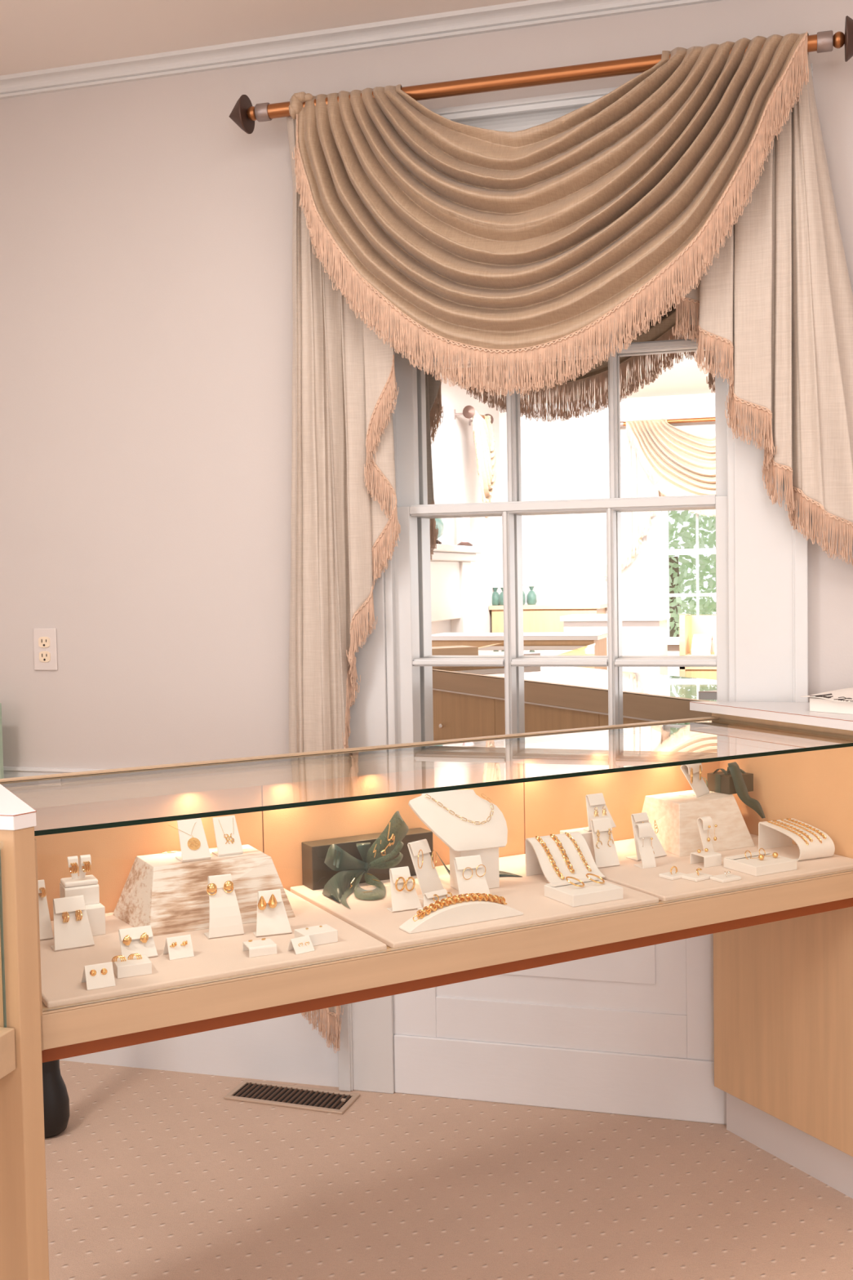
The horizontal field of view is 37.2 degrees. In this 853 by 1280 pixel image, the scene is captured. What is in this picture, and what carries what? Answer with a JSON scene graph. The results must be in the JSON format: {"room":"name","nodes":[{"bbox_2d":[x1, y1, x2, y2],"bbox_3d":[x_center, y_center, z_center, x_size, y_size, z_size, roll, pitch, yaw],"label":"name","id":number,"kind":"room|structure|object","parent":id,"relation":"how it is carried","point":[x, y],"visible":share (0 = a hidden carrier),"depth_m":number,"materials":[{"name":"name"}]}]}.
{"room":"shop","nodes":[
{"label":"shop","id":0,"kind":"room"},
{"bbox_2d":[0,0,528,75],"bbox_3d":[0.109,-1.354,-0.333,5.300,0.080,6.760,0,3,16],"label":"ceiling","id":1,"kind":"structure","parent":0,"point":[35,35],"depth_m":3.00,"materials":[{"name":"paint"}]},
{"bbox_2d":[0,0,852,1014],"bbox_3d":[1.023,-0.177,2.907,5.300,2.623,0.160,0,3,16],"label":"wall","id":2,"kind":"structure","parent":0,"point":[146,321],"depth_m":3.27,"materials":[{"name":"paint"}]},
{"bbox_2d":[32,627,57,670],"bbox_3d":[-1.026,0.025,3.404,0.070,0.114,0.009,0,3,16],"label":"wall outlet","id":3,"kind":"object","parent":2,"relation":"attached to","point":[45,646],"visible":1,"depth_m":3.40,"materials":[{"name":"plastic"}]},
{"bbox_2d":[38,636,49,647],"bbox_3d":[-1.027,0.006,3.401,0.033,0.029,0.003,0,3,16],"label":"receptacle","id":4,"kind":"object","parent":3,"relation":"attached to","point":[43,642],"depth_m":3.40,"materials":[{"name":"beige plastic"}]},
{"bbox_2d":[39,651,50,662],"bbox_3d":[-1.026,0.045,3.403,0.033,0.029,0.003,0,3,16],"label":"receptacle","id":5,"kind":"object","parent":3,"relation":"attached to","point":[44,656],"depth_m":3.40,"materials":[{"name":"beige plastic"}]},
{"bbox_2d":[3,766,338,1087],"bbox_3d":[-0.832,0.745,3.385,1.263,0.801,0.016,0,3,16],"label":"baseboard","id":6,"kind":"structure","parent":2,"relation":"attached to","point":[287,1048],"depth_m":3.30,"materials":[{"name":"white paint"}]},
{"bbox_2d":[0,0,722,99],"bbox_3d":[0.972,-1.462,2.744,5.100,0.040,0.047,0,3,16],"label":"trim","id":7,"kind":"structure","parent":2,"relation":"attached to","point":[530,13],"depth_m":3.08,"materials":[{"name":"white paint"}]},
{"bbox_2d":[229,15,852,133],"bbox_3d":[0.238,-1.270,2.898,1.464,0.089,0.164,0,3,16],"label":"curtain rod","id":8,"kind":"object","parent":2,"relation":"attached to","point":[243,113],"visible":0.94,"depth_m":2.85,"materials":[{"name":"brown metal"}]},
{"bbox_2d":[286,116,400,1053],"bbox_3d":[-0.217,-0.122,3.094,0.337,2.307,0.078,0,3,16],"label":"drape","id":9,"kind":"object","parent":8,"relation":"hanging from","point":[344,497],"visible":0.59,"depth_m":3.08,"materials":[{"name":"beige fabric"}]},
{"bbox_2d":[288,31,808,396],"bbox_3d":[0.242,-0.922,2.830,1.182,0.741,0.128,0,3,16],"label":"swag valance","id":10,"kind":"object","parent":8,"relation":"hanging from","point":[492,245],"visible":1,"depth_m":2.81,"materials":[{"name":"beige fabric"}]},
{"bbox_2d":[672,52,852,565],"bbox_3d":[0.787,-0.708,2.777,0.492,1.172,0.074,0,3,16],"label":"drape","id":11,"kind":"object","parent":8,"relation":"hanging from","point":[778,291],"visible":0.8,"depth_m":2.76,"materials":[{"name":"beige fabric"}]},
{"bbox_2d":[393,933,726,1124],"bbox_3d":[0.320,0.810,3.068,0.842,0.660,0.012,0,3,16],"label":"panel","id":12,"kind":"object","parent":2,"relation":"attached to","point":[651,1063],"depth_m":3.06,"materials":[{"name":"white paint"}]},
{"bbox_2d":[337,62,813,1093],"bbox_3d":[0.321,-0.059,3.052,1.170,2.398,0.169,0,3,16],"label":"window","id":13,"kind":"structure","parent":2,"relation":"in","point":[600,548],"depth_m":3.09,"materials":[{"name":"white paint"}]},
{"bbox_2d":[44,1060,852,1279],"bbox_3d":[0.157,1.335,-0.200,5.300,0.060,6.760,0,3,16],"label":"floor","id":14,"kind":"structure","parent":0,"point":[151,1174],"depth_m":2.67,"materials":[{"name":"carpet"}]},
{"bbox_2d":[0,702,4,778],"bbox_3d":[-1.214,0.659,3.392,0.204,0.985,0.024,0,3,16],"label":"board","id":15,"kind":"object","parent":14,"relation":"on","point":[1,729],"visible":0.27,"depth_m":3.35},
{"bbox_2d":[0,783,48,1279],"bbox_3d":[-0.713,0.715,1.922,0.532,1.000,0.407,0,3,16],"label":"base cabinet","id":16,"kind":"object","parent":14,"relation":"on","point":[24,1234],"visible":1,"depth_m":1.66,"materials":[{"name":"brown wood"}]},
{"bbox_2d":[0,853,15,1079],"bbox_3d":[-0.952,0.458,1.080,0.493,0.326,1.315,0,3,16],"label":"display case","id":17,"kind":"object","parent":16,"relation":"attached to","point":[7,1054],"visible":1,"depth_m":1.64,"materials":[{"name":"brown wood"}]},
{"bbox_2d":[0,715,852,1062],"bbox_3d":[0.059,0.378,2.307,1.610,0.328,0.499,-3,3,-28],"label":"display case","id":18,"kind":"object","parent":16,"relation":"attached to","point":[540,782],"visible":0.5,"depth_m":2.31,"materials":[{"name":"brown wood"}]},
{"bbox_2d":[40,888,386,1008],"bbox_3d":[-0.394,0.486,2.055,0.522,0.011,0.431,-3,3,-28],"label":"pad","id":19,"kind":"object","parent":18,"relation":"on","point":[214,958],"visible":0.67,"depth_m":1.94,"materials":[{"name":"fabric"}]},
{"bbox_2d":[37,879,53,940],"bbox_3d":[-0.636,0.439,2.058,0.046,0.090,0.044,-2,3,-27],"label":"stand","id":20,"kind":"object","parent":19,"relation":"on","point":[45,926],"visible":0.48,"depth_m":2.06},
{"bbox_2d":[38,887,45,897],"bbox_3d":[-0.627,0.411,2.065,0.006,0.017,0.017,-3,4,-38],"label":"earring","id":21,"kind":"object","parent":20,"relation":"on","point":[42,894],"visible":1,"depth_m":2.06,"materials":[{"name":"gold metal"}]},
{"bbox_2d":[50,894,94,951],"bbox_3d":[-0.564,0.448,2.011,0.062,0.075,0.042,-3,3,-28],"label":"stand","id":22,"kind":"object","parent":19,"relation":"on","point":[73,934],"visible":1,"depth_m":2.01,"materials":[{"name":"leather"}]},
{"bbox_2d":[62,911,69,923],"bbox_3d":[-0.572,0.439,2.006,0.009,0.018,0.013,-3,3,-28],"label":"earring","id":23,"kind":"object","parent":22,"relation":"on","point":[64,914],"visible":1,"depth_m":2.00,"materials":[{"name":"gold metal"}]},
{"bbox_2d":[75,909,82,920],"bbox_3d":[-0.553,0.438,2.015,0.009,0.018,0.013,-2,3,-27],"label":"earring","id":24,"kind":"object","parent":22,"relation":"on","point":[77,913],"visible":1,"depth_m":2.01,"materials":[{"name":"gold metal"}]},
{"bbox_2d":[84,902,105,936],"bbox_3d":[-0.564,0.459,2.081,0.059,0.046,0.050,-3,3,-29],"label":"block","id":25,"kind":"object","parent":19,"relation":"on","point":[95,913],"visible":0.37,"depth_m":2.07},
{"bbox_2d":[59,883,99,905],"bbox_3d":[-0.576,0.420,2.102,0.055,0.031,0.048,-2,3,-26],"label":"bridge","id":26,"kind":"object","parent":25,"relation":"on","point":[90,892],"visible":0.62,"depth_m":2.08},
{"bbox_2d":[60,854,97,887],"bbox_3d":[-0.577,0.380,2.099,0.055,0.048,0.042,-2,3,-26],"label":"stand","id":27,"kind":"object","parent":26,"relation":"on","point":[82,879],"visible":0.94,"depth_m":2.09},
{"bbox_2d":[69,862,78,873],"bbox_3d":[-0.581,0.376,2.084,0.012,0.018,0.015,-2,3,-26],"label":"earring","id":28,"kind":"object","parent":27,"relation":"on","point":[74,869],"visible":1,"depth_m":2.08,"materials":[{"name":"gold metal"}]},
{"bbox_2d":[81,861,90,872],"bbox_3d":[-0.562,0.375,2.093,0.012,0.018,0.015,-2,3,-26],"label":"earring","id":29,"kind":"object","parent":27,"relation":"on","point":[85,868],"visible":1,"depth_m":2.09,"materials":[{"name":"gold metal"}]},
{"bbox_2d":[81,961,115,990],"bbox_3d":[-0.471,0.478,1.815,0.040,0.031,0.041,-2,3,-27],"label":"card","id":30,"kind":"object","parent":19,"relation":"on","point":[100,980],"visible":1,"depth_m":1.80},
{"bbox_2d":[89,969,96,976],"bbox_3d":[-0.474,0.473,1.802,0.009,0.009,0.005,-2,3,-26],"label":"earring","id":31,"kind":"object","parent":30,"relation":"on","point":[93,972],"visible":1,"depth_m":1.80,"materials":[{"name":"gold metal"}]},
{"bbox_2d":[100,968,106,974],"bbox_3d":[-0.460,0.473,1.808,0.009,0.009,0.005,-2,3,-26],"label":"earring","id":32,"kind":"object","parent":30,"relation":"on","point":[104,971],"visible":1,"depth_m":1.81,"materials":[{"name":"gold metal"}]},
{"bbox_2d":[112,954,151,978],"bbox_3d":[-0.435,0.481,1.870,0.050,0.018,0.046,-2,3,-23],"label":"display box","id":33,"kind":"object","parent":19,"relation":"on","point":[135,966],"visible":0.9,"depth_m":1.85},
{"bbox_2d":[111,955,126,962],"bbox_3d":[-0.453,0.469,1.865,0.021,0.009,0.004,-1,3,-1],"label":"ring","id":34,"kind":"object","parent":33,"relation":"in","point":[120,957],"visible":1,"depth_m":1.86,"materials":[{"name":"gold metal"}]},
{"bbox_2d":[127,953,142,959],"bbox_3d":[-0.432,0.468,1.874,0.021,0.009,0.004,-1,3,-1],"label":"ring","id":35,"kind":"object","parent":33,"relation":"in","point":[136,955],"visible":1,"depth_m":1.87,"materials":[{"name":"gold metal"}]},
{"bbox_2d":[118,924,158,957],"bbox_3d":[-0.445,0.466,1.946,0.054,0.042,0.036,-2,3,-26],"label":"stand","id":36,"kind":"object","parent":19,"relation":"on","point":[136,946],"visible":0.82,"depth_m":1.95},
{"bbox_2d":[122,934,131,945],"bbox_3d":[-0.457,0.459,1.934,0.013,0.016,0.008,-2,3,-26],"label":"earring","id":37,"kind":"object","parent":36,"relation":"on","point":[126,940],"visible":1,"depth_m":1.93,"materials":[{"name":"gold metal"}]},
{"bbox_2d":[139,932,148,942],"bbox_3d":[-0.434,0.458,1.946,0.013,0.016,0.008,-2,3,-26],"label":"earring","id":38,"kind":"object","parent":36,"relation":"on","point":[144,938],"visible":1,"depth_m":1.94,"materials":[{"name":"gold metal"}]},
{"bbox_2d":[163,934,194,959],"bbox_3d":[-0.382,0.470,1.949,0.038,0.031,0.037,-3,3,-27],"label":"card","id":39,"kind":"object","parent":19,"relation":"on","point":[180,951],"visible":0.95,"depth_m":1.94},
{"bbox_2d":[112,844,294,936],"bbox_3d":[-0.380,0.424,2.178,0.277,0.100,0.184,-3,3,-28],"label":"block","id":40,"kind":"object","parent":19,"relation":"on","point":[165,893],"visible":0.74,"depth_m":2.13,"materials":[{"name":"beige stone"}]},
{"bbox_2d":[175,817,210,862],"bbox_3d":[-0.400,0.342,2.168,0.050,0.065,0.043,-2,3,-27],"label":"stand","id":41,"kind":"object","parent":40,"relation":"on","point":[188,855],"visible":1,"depth_m":2.17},
{"bbox_2d":[168,823,200,849],"bbox_3d":[-0.412,0.337,2.162,0.049,0.043,0.028,-2,3,-27],"label":"necklace","id":42,"kind":"object","parent":41,"relation":"on","point":[193,843],"visible":1,"depth_m":2.16,"materials":[{"name":"gold metal"}]},
{"bbox_2d":[211,815,243,856],"bbox_3d":[-0.347,0.341,2.205,0.045,0.063,0.037,-3,3,-28],"label":"stand","id":43,"kind":"object","parent":40,"relation":"on","point":[226,822],"visible":1,"depth_m":2.20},
{"bbox_2d":[218,817,234,844],"bbox_3d":[-0.346,0.333,2.207,0.027,0.042,0.024,-3,3,-28],"label":"necklace","id":44,"kind":"object","parent":43,"relation":"on","point":[228,837],"visible":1,"depth_m":2.20,"materials":[{"name":"gold metal"}]},
{"bbox_2d":[204,873,244,938],"bbox_3d":[-0.332,0.432,2.062,0.058,0.094,0.042,-2,3,-23],"label":"stand","id":45,"kind":"object","parent":19,"relation":"on","point":[224,915],"visible":1,"depth_m":2.05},
{"bbox_2d":[206,883,217,895],"bbox_3d":[-0.348,0.404,2.055,0.017,0.020,0.010,-2,3,-23],"label":"earring","id":46,"kind":"object","parent":45,"relation":"on","point":[211,887],"visible":1,"depth_m":2.05,"materials":[{"name":"gold metal"}]},
{"bbox_2d":[222,880,233,893],"bbox_3d":[-0.323,0.403,2.066,0.017,0.020,0.010,-2,3,-23],"label":"earring","id":47,"kind":"object","parent":45,"relation":"on","point":[228,885],"visible":1,"depth_m":2.06,"materials":[{"name":"gold metal"}]},
{"bbox_2d":[242,937,276,957],"bbox_3d":[-0.258,0.475,1.957,0.044,0.015,0.040,-2,3,-23],"label":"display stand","id":48,"kind":"object","parent":19,"relation":"on","point":[258,948],"visible":1,"depth_m":1.94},
{"bbox_2d":[253,888,292,937],"bbox_3d":[-0.253,0.444,2.064,0.059,0.067,0.038,-2,3,-19],"label":"stand","id":49,"kind":"object","parent":19,"relation":"on","point":[269,921],"visible":1,"depth_m":2.06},
{"bbox_2d":[257,895,266,910],"bbox_3d":[-0.267,0.427,2.056,0.013,0.024,0.015,0,3,18],"label":"earring","id":50,"kind":"object","parent":49,"relation":"on","point":[262,904],"visible":1,"depth_m":2.05,"materials":[{"name":"gold metal"}]},
{"bbox_2d":[268,893,277,908],"bbox_3d":[-0.250,0.425,2.062,0.013,0.024,0.015,0,3,18],"label":"earring","id":51,"kind":"object","parent":49,"relation":"on","point":[273,903],"visible":1,"depth_m":2.06,"materials":[{"name":"gold metal"}]},
{"bbox_2d":[287,935,314,955],"bbox_3d":[-0.195,0.471,1.961,0.033,0.021,0.027,-3,4,-37],"label":"card","id":52,"kind":"object","parent":19,"relation":"on","point":[293,944],"visible":1,"depth_m":1.96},
{"bbox_2d":[294,924,337,946],"bbox_3d":[-0.175,0.469,2.010,0.057,0.019,0.042,-3,3,-29],"label":"display box","id":53,"kind":"object","parent":19,"relation":"on","point":[318,935],"visible":0.79,"depth_m":2.00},
{"bbox_2d":[289,853,658,948],"bbox_3d":[0.078,0.465,2.309,0.529,0.011,0.431,-3,3,-28],"label":"pad","id":54,"kind":"object","parent":18,"relation":"on","point":[525,894],"visible":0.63,"depth_m":2.20,"materials":[{"name":"fabric"}]},
{"bbox_2d":[386,866,422,912],"bbox_3d":[-0.041,0.432,2.201,0.056,0.069,0.038,-2,3,-25],"label":"stand","id":55,"kind":"object","parent":54,"relation":"on","point":[402,900],"visible":1,"depth_m":2.20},
{"bbox_2d":[395,876,405,891],"bbox_3d":[-0.045,0.422,2.191,0.003,0.026,0.026,1,4,39],"label":"earring","id":56,"kind":"object","parent":55,"relation":"on","point":[399,877],"visible":1,"depth_m":2.19,"materials":[{"name":"gold metal"}]},
{"bbox_2d":[404,876,415,891],"bbox_3d":[-0.028,0.424,2.199,0.003,0.026,0.026,1,4,39],"label":"earring","id":57,"kind":"object","parent":55,"relation":"on","point":[409,877],"visible":1,"depth_m":2.20,"materials":[{"name":"gold metal"}]},
{"bbox_2d":[301,810,521,908],"bbox_3d":[-0.017,0.391,2.378,0.381,0.136,0.216,-3,3,-28],"label":"gift box","id":58,"kind":"object","parent":54,"relation":"on","point":[337,866],"visible":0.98,"depth_m":2.37,"materials":[{"name":"paper"}]},
{"bbox_2d":[407,839,444,900],"bbox_3d":[-0.002,0.413,2.287,0.046,0.098,0.056,2,4,43],"label":"stand","id":59,"kind":"object","parent":54,"relation":"on","point":[428,880],"visible":0.82,"depth_m":2.28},
{"bbox_2d":[417,848,423,868],"bbox_3d":[-0.011,0.393,2.272,0.002,0.035,0.034,0,3,15],"label":"earring","id":60,"kind":"object","parent":59,"relation":"on","point":[420,849],"visible":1,"depth_m":2.27,"materials":[{"name":"gold metal"}]},
{"bbox_2d":[431,849,436,868],"bbox_3d":[0.014,0.398,2.299,0.002,0.035,0.034,0,3,15],"label":"earring","id":61,"kind":"object","parent":59,"relation":"on","point":[433,850],"visible":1,"depth_m":2.29,"materials":[{"name":"gold metal"}]},
{"bbox_2d":[417,888,450,910],"bbox_3d":[0.019,0.452,2.209,0.078,0.026,0.022,-3,4,-38],"label":"stand","id":62,"kind":"object","parent":54,"relation":"on","point":[428,897],"visible":0.62,"depth_m":2.20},
{"bbox_2d":[408,789,507,890],"bbox_3d":[0.060,0.366,2.321,0.184,0.186,0.063,-2,3,-24],"label":"bust","id":63,"kind":"object","parent":54,"relation":"on","point":[464,838],"visible":0.94,"depth_m":2.32,"materials":[{"name":"leather"}]},
{"bbox_2d":[425,793,493,824],"bbox_3d":[0.064,0.308,2.316,0.132,0.060,0.028,-2,3,-22],"label":"necklace","id":64,"kind":"object","parent":63,"relation":"on","point":[482,793],"visible":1,"depth_m":2.31,"materials":[{"name":"gold metal"}]},
{"bbox_2d":[399,900,523,933],"bbox_3d":[0.059,0.453,2.110,0.218,0.034,0.037,-3,3,-28],"label":"arch","id":65,"kind":"object","parent":54,"relation":"on","point":[464,913],"visible":0.77,"depth_m":2.09,"materials":[{"name":"leather"}]},
{"bbox_2d":[413,893,506,921],"bbox_3d":[0.058,0.440,2.107,0.180,0.034,0.015,-3,3,-28],"label":"bracelet","id":66,"kind":"object","parent":65,"relation":"on","point":[461,898],"visible":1,"depth_m":2.10,"materials":[{"name":"gold metal"}]},
{"bbox_2d":[453,854,490,895],"bbox_3d":[0.080,0.425,2.254,0.061,0.074,0.042,-2,3,-22],"label":"stand","id":67,"kind":"object","parent":54,"relation":"on","point":[476,884],"visible":0.72,"depth_m":2.25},
{"bbox_2d":[525,831,604,883],"bbox_3d":[0.264,0.414,2.410,0.120,0.073,0.092,-3,3,-28],"label":"ramp","id":68,"kind":"object","parent":54,"relation":"on","point":[537,861],"visible":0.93,"depth_m":2.41,"materials":[{"name":"leather"}]},
{"bbox_2d":[535,835,564,879],"bbox_3d":[0.233,0.410,2.392,0.009,0.070,0.079,-3,4,-37],"label":"bracelet","id":69,"kind":"object","parent":68,"relation":"on","point":[537,837],"visible":1,"depth_m":2.39,"materials":[{"name":"gold metal"}]},
{"bbox_2d":[550,833,574,873],"bbox_3d":[0.259,0.406,2.412,0.010,0.065,0.068,-3,3,-34],"label":"bracelet","id":70,"kind":"object","parent":68,"relation":"on","point":[552,835],"visible":1,"depth_m":2.41,"materials":[{"name":"gold metal"}]},
{"bbox_2d":[564,831,591,871],"bbox_3d":[0.291,0.406,2.428,0.007,0.065,0.070,-3,4,-37],"label":"bracelet","id":71,"kind":"object","parent":68,"relation":"on","point":[566,833],"visible":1,"depth_m":2.42,"materials":[{"name":"gold metal"}]},
{"bbox_2d":[544,879,623,906],"bbox_3d":[0.280,0.448,2.254,0.108,0.021,0.090,-3,3,-28],"label":"display box","id":72,"kind":"object","parent":54,"relation":"on","point":[593,892],"visible":0.98,"depth_m":2.23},
{"bbox_2d":[546,876,599,886],"bbox_3d":[0.264,0.435,2.282,0.100,0.002,0.026,-3,3,-28],"label":"flap","id":73,"kind":"object","parent":72,"relation":"on","point":[584,879],"visible":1,"depth_m":2.28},
{"bbox_2d":[565,876,584,887],"bbox_3d":[0.264,0.429,2.248,0.034,0.016,0.030,-3,3,-28],"label":"earring","id":74,"kind":"object","parent":72,"relation":"on","point":[566,877],"visible":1,"depth_m":2.24,"materials":[{"name":"gold metal"}]},
{"bbox_2d":[586,873,604,884],"bbox_3d":[0.303,0.427,2.269,0.034,0.016,0.030,-3,3,-28],"label":"earring","id":75,"kind":"object","parent":72,"relation":"on","point":[587,874],"visible":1,"depth_m":2.27,"materials":[{"name":"gold metal"}]},
{"bbox_2d":[595,833,852,901],"bbox_3d":[0.544,0.444,2.560,0.506,0.011,0.431,-3,3,-28],"label":"pad","id":76,"kind":"object","parent":18,"relation":"on","point":[647,881],"visible":0.39,"depth_m":2.43,"materials":[{"name":"fabric"}]},
{"bbox_2d":[560,826,595,862],"bbox_3d":[0.316,0.413,2.542,0.081,0.062,0.050,-3,3,-28],"label":"block","id":77,"kind":"object","parent":76,"relation":"on","point":[588,835],"visible":0.24,"depth_m":2.52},
{"bbox_2d":[583,792,616,831],"bbox_3d":[0.346,0.346,2.554,0.068,0.069,0.032,-3,3,-29],"label":"stand","id":78,"kind":"object","parent":77,"relation":"on","point":[595,800],"visible":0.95,"depth_m":2.55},
{"bbox_2d":[594,807,599,817],"bbox_3d":[0.341,0.348,2.548,0.013,0.024,0.006,-2,3,-15],"label":"earring","id":79,"kind":"object","parent":78,"relation":"on","point":[596,814],"visible":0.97,"depth_m":2.55,"materials":[{"name":"gold metal"}]},
{"bbox_2d":[602,806,607,815],"bbox_3d":[0.359,0.347,2.558,0.013,0.024,0.006,-2,3,-15],"label":"earring","id":80,"kind":"object","parent":78,"relation":"on","point":[604,812],"visible":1,"depth_m":2.56,"materials":[{"name":"gold metal"}]},
{"bbox_2d":[591,817,620,867],"bbox_3d":[0.349,0.399,2.495,0.054,0.093,0.032,-2,3,-24],"label":"stand","id":81,"kind":"object","parent":76,"relation":"on","point":[606,855],"visible":0.89,"depth_m":2.49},
{"bbox_2d":[596,830,602,848],"bbox_3d":[0.338,0.391,2.488,0.016,0.037,0.005,-3,4,-41],"label":"earring","id":82,"kind":"object","parent":81,"relation":"on","point":[597,835],"visible":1,"depth_m":2.48,"materials":[{"name":"gold metal"}]},
{"bbox_2d":[608,828,613,846],"bbox_3d":[0.362,0.390,2.498,0.016,0.037,0.005,-3,4,-41],"label":"earring","id":83,"kind":"object","parent":81,"relation":"on","point":[609,833],"visible":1,"depth_m":2.50,"materials":[{"name":"gold metal"}]},
{"bbox_2d":[633,822,656,868],"bbox_3d":[0.428,0.402,2.486,0.030,0.084,0.034,-2,3,-22],"label":"stand","id":84,"kind":"object","parent":76,"relation":"on","point":[644,830],"visible":1,"depth_m":2.48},
{"bbox_2d":[626,812,666,861],"bbox_3d":[0.443,0.397,2.569,0.078,0.087,0.044,-3,3,-32],"label":"stand","id":85,"kind":"object","parent":76,"relation":"on","point":[638,818],"visible":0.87,"depth_m":2.57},
{"bbox_2d":[658,871,685,879],"bbox_3d":[0.466,0.445,2.394,0.041,0.006,0.035,-3,3,-34],"label":"ring slab","id":86,"kind":"object","parent":76,"relation":"on","point":[668,875],"visible":1,"depth_m":2.39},
{"bbox_2d":[681,871,712,881],"bbox_3d":[0.509,0.445,2.381,0.046,0.006,0.038,-3,3,-36],"label":"ring slab","id":87,"kind":"object","parent":76,"relation":"on","point":[694,877],"visible":0.91,"depth_m":2.37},
{"bbox_2d":[641,790,755,856],"bbox_3d":[0.574,0.382,2.701,0.242,0.098,0.200,-3,3,-28],"label":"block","id":88,"kind":"object","parent":76,"relation":"on","point":[676,816],"visible":0.68,"depth_m":2.64,"materials":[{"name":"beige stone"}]},
{"bbox_2d":[679,763,709,797],"bbox_3d":[0.575,0.297,2.720,0.041,0.069,0.068,1,3,35],"label":"stand","id":89,"kind":"object","parent":88,"relation":"on","point":[700,788],"visible":0.85,"depth_m":2.71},
{"bbox_2d":[690,767,693,783],"bbox_3d":[0.563,0.288,2.685,0.003,0.034,0.034,0,3,15],"label":"earring","id":90,"kind":"object","parent":89,"relation":"on","point":[691,768],"visible":1,"depth_m":2.67,"materials":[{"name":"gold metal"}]},
{"bbox_2d":[702,761,765,818],"bbox_3d":[0.657,0.323,2.755,0.103,0.123,0.120,-3,3,-28],"label":"gift box","id":91,"kind":"object","parent":88,"relation":"on","point":[733,780],"visible":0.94,"depth_m":2.72,"materials":[{"name":"paper"}]},
{"bbox_2d":[690,850,721,867],"bbox_3d":[0.550,0.430,2.492,0.043,0.023,0.042,-3,3,-28],"label":"bridge","id":92,"kind":"object","parent":76,"relation":"on","point":[711,859],"visible":1,"depth_m":2.48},
{"bbox_2d":[697,816,714,851],"bbox_3d":[0.562,0.397,2.546,0.024,0.083,0.027,-3,3,-28],"label":"stand","id":93,"kind":"object","parent":92,"relation":"on","point":[703,823],"visible":0.74,"depth_m":2.54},
{"bbox_2d":[710,873,741,883],"bbox_3d":[0.559,0.445,2.367,0.047,0.006,0.035,-3,3,-31],"label":"ring slab","id":94,"kind":"object","parent":76,"relation":"on","point":[722,878],"visible":0.98,"depth_m":2.36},
{"bbox_2d":[724,853,797,876],"bbox_3d":[0.646,0.433,2.450,0.105,0.019,0.090,-3,3,-28],"label":"display box","id":95,"kind":"object","parent":76,"relation":"on","point":[756,867],"visible":0.92,"depth_m":2.42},
{"bbox_2d":[724,851,770,859],"bbox_3d":[0.630,0.421,2.479,0.098,0.002,0.024,-3,3,-28],"label":"flap","id":96,"kind":"object","parent":95,"relation":"on","point":[753,854],"visible":1,"depth_m":2.48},
{"bbox_2d":[745,850,764,860],"bbox_3d":[0.636,0.417,2.448,0.036,0.018,0.018,1,3,30],"label":"earring","id":97,"kind":"object","parent":95,"relation":"on","point":[761,857],"visible":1,"depth_m":2.44,"materials":[{"name":"gold metal"}]},
{"bbox_2d":[759,848,778,857],"bbox_3d":[0.667,0.416,2.465,0.036,0.018,0.018,1,3,30],"label":"earring","id":98,"kind":"object","parent":95,"relation":"on","point":[775,855],"visible":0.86,"depth_m":2.46,"materials":[{"name":"gold metal"}]},
{"bbox_2d":[758,818,835,861],"bbox_3d":[0.751,0.405,2.573,0.085,0.058,0.132,-2,3,-23],"label":"bridge","id":99,"kind":"object","parent":76,"relation":"on","point":[771,835],"visible":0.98,"depth_m":2.55,"materials":[{"name":"leather"}]},
{"bbox_2d":[767,820,808,844],"bbox_3d":[0.730,0.389,2.560,0.005,0.030,0.121,-2,3,-25],"label":"bracelet","id":100,"kind":"object","parent":99,"relation":"on","point":[768,821],"visible":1,"depth_m":2.55,"materials":[{"name":"gold metal"}]},
{"bbox_2d":[772,819,813,841],"bbox_3d":[0.742,0.386,2.568,0.006,0.026,0.117,-2,3,-25],"label":"bracelet","id":101,"kind":"object","parent":99,"relation":"on","point":[776,821],"visible":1,"depth_m":2.56,"materials":[{"name":"gold metal"}]},
{"bbox_2d":[780,819,822,843],"bbox_3d":[0.761,0.388,2.574,0.005,0.029,0.121,-2,3,-25],"label":"bracelet","id":102,"kind":"object","parent":99,"relation":"on","point":[795,824],"visible":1,"depth_m":2.56,"materials":[{"name":"gold metal"}]},
{"bbox_2d":[786,817,826,839],"bbox_3d":[0.774,0.384,2.583,0.007,0.024,0.115,-2,3,-25],"label":"bracelet","id":103,"kind":"object","parent":99,"relation":"on","point":[788,819],"visible":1,"depth_m":2.57,"materials":[{"name":"gold metal"}]},
{"bbox_2d":[42,1059,69,1137],"bbox_3d":[-0.901,0.857,2.982,0.100,0.620,0.100,0,3,16],"label":"vase","id":104,"kind":"object","parent":14,"relation":"on","point":[55,1097],"visible":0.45,"depth_m":2.96,"materials":[{"name":"ceramic"}]},
{"bbox_2d":[223,1079,359,1114],"bbox_3d":[-0.337,1.143,3.175,0.322,0.009,0.118,0,3,19],"label":"floor vent","id":105,"kind":"object","parent":14,"relation":"in","point":[326,1100],"visible":1,"depth_m":3.17,"materials":[{"name":"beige metal"}]},
{"bbox_2d":[689,701,852,1198],"bbox_3d":[1.210,0.660,2.333,1.476,1.000,0.863,0,3,16],"label":"base cabinet","id":106,"kind":"object","parent":14,"relation":"on","point":[783,989],"visible":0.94,"depth_m":2.73,"materials":[{"name":"brown wood"}]},
{"bbox_2d":[809,697,852,714],"bbox_3d":[0.980,0.136,2.616,0.200,0.028,0.300,-3,4,-39],"label":"box","id":107,"kind":"object","parent":106,"relation":"on","point":[816,704],"visible":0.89,"depth_m":2.63,"materials":[{"name":"paper"}]},
{"bbox_2d":[800,687,852,702],"bbox_3d":[0.967,0.115,2.607,0.200,0.018,0.320,-3,4,-39],"label":"sheet","id":108,"kind":"object","parent":107,"relation":"on","point":[842,695],"visible":1,"depth_m":2.66,"materials":[{"name":"paper"}]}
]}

